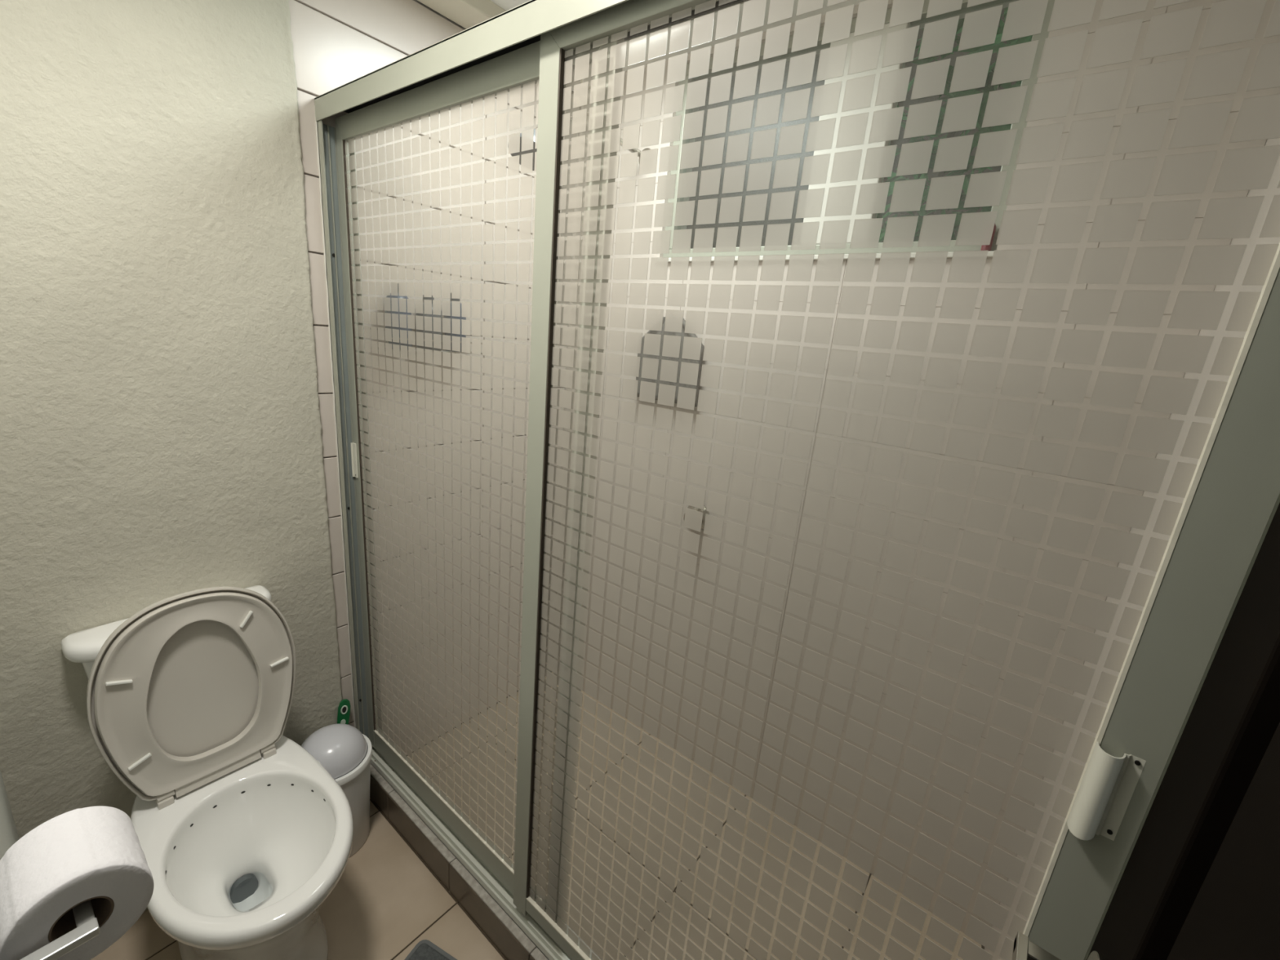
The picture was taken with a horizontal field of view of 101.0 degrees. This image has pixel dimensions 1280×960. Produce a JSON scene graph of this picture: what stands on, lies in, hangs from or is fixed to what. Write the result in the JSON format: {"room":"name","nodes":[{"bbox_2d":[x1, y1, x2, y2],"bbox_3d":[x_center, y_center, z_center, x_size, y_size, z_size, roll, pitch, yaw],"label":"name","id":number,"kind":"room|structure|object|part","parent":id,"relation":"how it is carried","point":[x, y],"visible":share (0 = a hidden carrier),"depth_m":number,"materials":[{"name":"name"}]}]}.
{"room":"bathroom","nodes":[
{"label":"bathroom","id":0,"kind":"room"},
{"bbox_2d":[0,770,19,859],"bbox_3d":[-0.445,0.205,0.264,2.110,2.480,0.080,16,19,35],"label":"wall","id":1,"kind":"structure","parent":0,"point":[9,836],"depth_m":0.95,"materials":[{"name":"white paint"}]},
{"bbox_2d":[19,899,100,959],"bbox_3d":[-0.605,0.446,0.535,0.145,0.060,0.068,16,19,35],"label":"paper holder","id":2,"kind":"object","parent":1,"relation":"attached to","point":[87,928],"visible":0.62,"depth_m":0.52,"materials":[{"name":"silver metal"}]},
{"bbox_2d":[0,805,154,959],"bbox_3d":[-0.610,0.437,0.569,0.108,0.110,0.110,16,19,35],"label":"toilet paper roll","id":3,"kind":"object","parent":2,"relation":"on","point":[95,854],"visible":0.99,"depth_m":0.55,"materials":[{"name":"white paper"}]},
{"bbox_3d":[-0.603,0.441,0.567,0.109,0.008,0.013,16,19,35],"label":"rod","id":4,"kind":"part","parent":2,"relation":"part of","materials":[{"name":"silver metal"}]},
{"bbox_2d":[0,0,573,911],"bbox_3d":[-0.790,-0.170,1.540,0.133,2.480,1.742,16,19,35],"label":"wall","id":5,"kind":"structure","parent":0,"point":[167,428],"depth_m":1.12,"materials":[{"name":"paint"}]},
{"bbox_2d":[377,337,482,354],"bbox_3d":[-0.606,-0.390,1.532,0.090,0.036,0.304,16,19,35],"label":"shower shelf","id":6,"kind":"object","parent":5,"relation":"attached to","point":[442,350],"visible":0.09,"depth_m":1.55,"materials":[{"name":"silver metal"}]},
{"bbox_2d":[384,283,412,349],"bbox_3d":[-0.659,-0.446,1.441,0.066,0.170,0.066,16,19,35],"label":"bottle","id":7,"kind":"object","parent":6,"relation":"on","point":[390,296],"visible":0.15,"depth_m":1.42,"materials":[{"name":"blue"}]},
{"bbox_2d":[415,294,442,351],"bbox_3d":[-0.605,-0.450,1.513,0.070,0.150,0.070,16,19,35],"label":"bottle","id":8,"kind":"object","parent":6,"relation":"on","point":[432,298],"visible":0.31,"depth_m":1.49,"materials":[{"name":"grey plastic"}]},
{"bbox_2d":[444,293,466,351],"bbox_3d":[-0.552,-0.470,1.576,0.062,0.165,0.062,16,19,35],"label":"bottle","id":9,"kind":"object","parent":6,"relation":"on","point":[451,317],"visible":0.17,"depth_m":1.56,"materials":[{"name":"blue"}]},
{"bbox_2d":[369,764,601,959],"bbox_3d":[-0.227,1.130,1.265,1.682,0.099,0.102,16,19,35],"label":"shower curb","id":10,"kind":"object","parent":5,"relation":"attached to","point":[512,942],"depth_m":1.40,"materials":[{"name":"tile"}]},
{"bbox_2d":[314,0,1279,959],"bbox_3d":[-0.152,0.193,1.003,1.683,1.852,0.080,16,19,35],"label":"shower door frame","id":11,"kind":"structure","parent":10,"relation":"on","point":[520,26],"depth_m":1.27,"materials":[{"name":"metal"}]},
{"bbox_2d":[335,38,624,924],"bbox_3d":[-0.452,0.100,1.233,0.888,1.787,0.024,16,19,35],"label":"sliding shower door","id":12,"kind":"structure","parent":11,"relation":"attached to","point":[510,72],"depth_m":1.18,"materials":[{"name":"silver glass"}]},
{"bbox_3d":[-0.791,-0.054,1.462,0.018,0.097,0.008,16,19,35],"label":"pull handle","id":13,"kind":"part","parent":12,"relation":"part of","materials":[{"name":"silver metal"}]},
{"bbox_3d":[-0.529,0.922,1.463,0.814,0.063,0.015,16,19,35],"label":"rail","id":14,"kind":"part","parent":12,"relation":"part of","materials":[{"name":"metal"}]},
{"bbox_3d":[-0.374,-0.737,1.010,0.887,0.049,0.016,16,19,35],"label":"rail","id":15,"kind":"part","parent":12,"relation":"part of","materials":[{"name":"metal"}]},
{"bbox_3d":[-0.072,-0.674,0.768,1.679,0.047,0.079,16,19,35],"label":"header rail","id":16,"kind":"part","parent":11,"relation":"part of","materials":[{"name":"metal"}]},
{"bbox_2d":[513,0,1279,959],"bbox_3d":[0.124,0.260,0.775,0.902,1.788,0.034,16,19,35],"label":"sliding shower door","id":17,"kind":"structure","parent":11,"relation":"attached to","point":[1232,493],"depth_m":0.61,"materials":[{"name":"glass"}]},
{"bbox_3d":[0.055,1.084,1.006,0.811,0.037,0.015,16,19,35],"label":"rail","id":18,"kind":"part","parent":17,"relation":"part of","materials":[{"name":"metal"}]},
{"bbox_3d":[0.205,-0.579,0.555,0.900,0.047,0.016,16,19,35],"label":"rail","id":19,"kind":"part","parent":17,"relation":"part of","materials":[{"name":"metal"}]},
{"bbox_3d":[0.452,0.309,0.513,0.036,0.100,0.019,16,19,35],"label":"pull handle","id":20,"kind":"part","parent":17,"relation":"part of","materials":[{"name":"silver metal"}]},
{"bbox_2d":[417,0,590,91],"bbox_3d":[-0.626,-1.193,1.168,0.117,0.036,1.521,16,19,35],"label":"trim","id":21,"kind":"structure","parent":5,"relation":"attached to","point":[467,14],"depth_m":1.37,"materials":[{"name":"paint"}]},
{"bbox_2d":[90,671,984,959],"bbox_3d":[-0.081,1.242,1.205,2.160,0.060,1.620,16,19,35],"label":"floor","id":22,"kind":"structure","parent":0,"point":[386,900],"depth_m":1.43,"materials":[{"name":"brown tile"}]},
{"bbox_2d":[60,585,353,959],"bbox_3d":[-0.864,0.699,1.139,0.636,0.884,0.379,16,19,35],"label":"toilet","id":23,"kind":"object","parent":22,"relation":"on","point":[244,835],"visible":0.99,"depth_m":1.15,"materials":[{"name":"white ceramic"}]},
{"bbox_3d":[-1.056,0.496,1.241,0.106,0.328,0.320,16,19,35],"label":"tank","id":24,"kind":"part","parent":23,"relation":"part of","materials":[{"name":"white ceramic"}]},
{"bbox_3d":[-1.036,0.321,1.190,0.118,0.040,0.360,16,19,35],"label":"tank lid","id":25,"kind":"part","parent":23,"relation":"part of","materials":[{"name":"white ceramic"}]},
{"bbox_3d":[-0.965,0.451,1.167,0.055,0.439,0.356,16,19,35],"label":"seat","id":26,"kind":"part","parent":23,"relation":"part of","materials":[{"name":"grey plastic"}]},
{"bbox_3d":[-0.955,0.454,1.160,0.047,0.417,0.338,16,19,35],"label":"seat","id":27,"kind":"part","parent":23,"relation":"part of","materials":[{"name":"grey plastic"}]},
{"bbox_3d":[-0.878,0.919,1.193,0.610,0.430,0.341,16,19,35],"label":"bowl","id":28,"kind":"part","parent":23,"relation":"part of","materials":[{"name":"white ceramic"}]},
{"bbox_2d":[300,723,372,857],"bbox_3d":[-0.865,0.871,1.494,0.200,0.368,0.200,16,19,35],"label":"waste bin","id":29,"kind":"object","parent":22,"relation":"on","point":[345,753],"visible":0.61,"depth_m":1.45,"materials":[{"name":"white plastic"}]},
{"bbox_3d":[-0.853,0.734,1.456,0.177,0.082,0.177,16,19,35],"label":"domed lid","id":30,"kind":"part","parent":29,"relation":"part of","materials":[{"name":"white plastic"}]},
{"bbox_2d":[337,698,350,724],"bbox_3d":[-0.922,0.839,1.616,0.041,0.344,0.086,8,15,9],"label":"brush","id":31,"kind":"object","parent":22,"relation":"on","point":[344,708],"visible":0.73,"depth_m":1.60,"materials":[{"name":"green plastic"}]},
{"bbox_2d":[404,939,457,959],"bbox_3d":[-0.435,1.217,1.046,0.422,0.008,0.422,11,16,22],"label":"bath mat","id":32,"kind":"object","parent":22,"relation":"on","point":[424,949],"visible":1,"depth_m":1.28,"materials":[{"name":"grey fabric"}]},
{"bbox_2d":[490,0,866,71],"bbox_3d":[0.006,-1.086,0.723,1.920,0.100,1.782,16,19,35],"label":"ceiling","id":33,"kind":"structure","parent":0,"point":[506,5],"depth_m":1.39,"materials":[{"name":"white paint"}]},
{"bbox_2d":[552,0,1279,933],"bbox_3d":[0.402,-0.092,1.646,1.920,2.480,0.134,16,19,35],"label":"wall","id":34,"kind":"structure","parent":0,"point":[1259,40],"depth_m":1.36,"materials":[{"name":"beige tile"}]},
{"bbox_2d":[507,118,650,170],"bbox_3d":[-0.133,-0.908,1.466,0.104,0.185,0.541,16,19,35],"label":"shower","id":35,"kind":"object","parent":34,"relation":"attached to","point":[633,150],"visible":0.12,"depth_m":1.32,"materials":[{"name":"chrome"},{"name":"plastic"}]},
{"bbox_3d":[-0.124,-0.946,1.492,0.022,0.105,0.476,16,18,34],"label":"arm","id":36,"kind":"part","parent":35,"relation":"part of","materials":[{"name":"silver metal"}]},
{"bbox_2d":[635,316,704,406],"bbox_3d":[0.094,-0.401,1.714,0.250,0.288,0.034,16,19,35],"label":"hand towel","id":37,"kind":"object","parent":34,"relation":"hanging from","point":[663,332],"visible":0.2,"depth_m":1.70,"materials":[{"name":"grey fabric"}]},
{"bbox_2d":[683,505,709,528],"bbox_3d":[0.174,0.117,1.730,0.091,0.105,0.068,16,19,35],"label":"tap","id":38,"kind":"object","parent":34,"relation":"attached to","point":[704,511],"visible":0.23,"depth_m":1.73,"materials":[{"name":"silver metal"}]},
{"bbox_2d":[662,0,1054,262],"bbox_3d":[0.462,-0.867,1.384,0.945,0.552,0.066,16,19,35],"label":"window","id":39,"kind":"structure","parent":34,"relation":"in","point":[1042,37],"depth_m":1.31,"materials":[{"name":"metal"}]},
{"bbox_3d":[0.426,-0.605,1.439,0.945,0.012,0.026,16,19,35],"label":"sill","id":40,"kind":"part","parent":39,"relation":"part of","materials":[{"name":"white"}]},
{"bbox_2d":[980,223,996,251],"bbox_3d":[0.775,-0.539,1.173,0.020,0.060,0.020,16,19,35],"label":"bottle","id":41,"kind":"object","parent":39,"relation":"on","point":[984,247],"visible":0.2,"depth_m":1.17,"materials":[{"name":"red"}]},
{"bbox_2d":[984,137,1279,959],"bbox_3d":[0.593,0.239,0.486,0.100,2.480,1.552,16,19,35],"label":"wall","id":42,"kind":"structure","parent":0,"point":[1272,189],"depth_m":0.94,"materials":[{"name":"tile"}]},
{"bbox_2d":[1012,502,1279,959],"bbox_3d":[0.236,0.428,0.250,0.098,2.044,0.662,16,19,35],"label":"door","id":43,"kind":"structure","parent":42,"relation":"in","point":[1200,880],"depth_m":0.38,"materials":[{"name":"black"}]},
{"bbox_3d":[0.344,0.453,0.444,0.054,0.017,0.120,16,19,35],"label":"lever","id":44,"kind":"part","parent":43,"relation":"part of","materials":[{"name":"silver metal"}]},
{"label":"outside","id":45,"kind":"structure","parent":0,"visible":0},
{"bbox_3d":[0.344,0.973,2.572,4.400,0.060,0.900,16,19,35],"label":"ground","id":46,"kind":"structure","parent":45,"visible":0},
{"bbox_2d":[876,7,1032,242],"bbox_3d":[0.974,-0.369,1.684,0.808,3.096,0.679,16,19,35],"label":"window","id":47,"kind":"structure","parent":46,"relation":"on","point":[997,44],"depth_m":1.51,"materials":[{"name":"green plant"}]},
{"bbox_3d":[0.800,-0.040,1.819,0.087,2.362,0.067,5,15,1],"label":"stem","id":48,"kind":"part","parent":47,"relation":"part of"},
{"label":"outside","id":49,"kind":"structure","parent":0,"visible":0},
{"bbox_2d":[686,8,1018,248],"bbox_3d":[0.796,-0.700,2.527,4.400,3.260,0.100,16,19,35],"label":"wall","id":50,"kind":"structure","parent":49,"point":[908,101],"depth_m":2.43,"materials":[{"name":"paint"}]}
]}

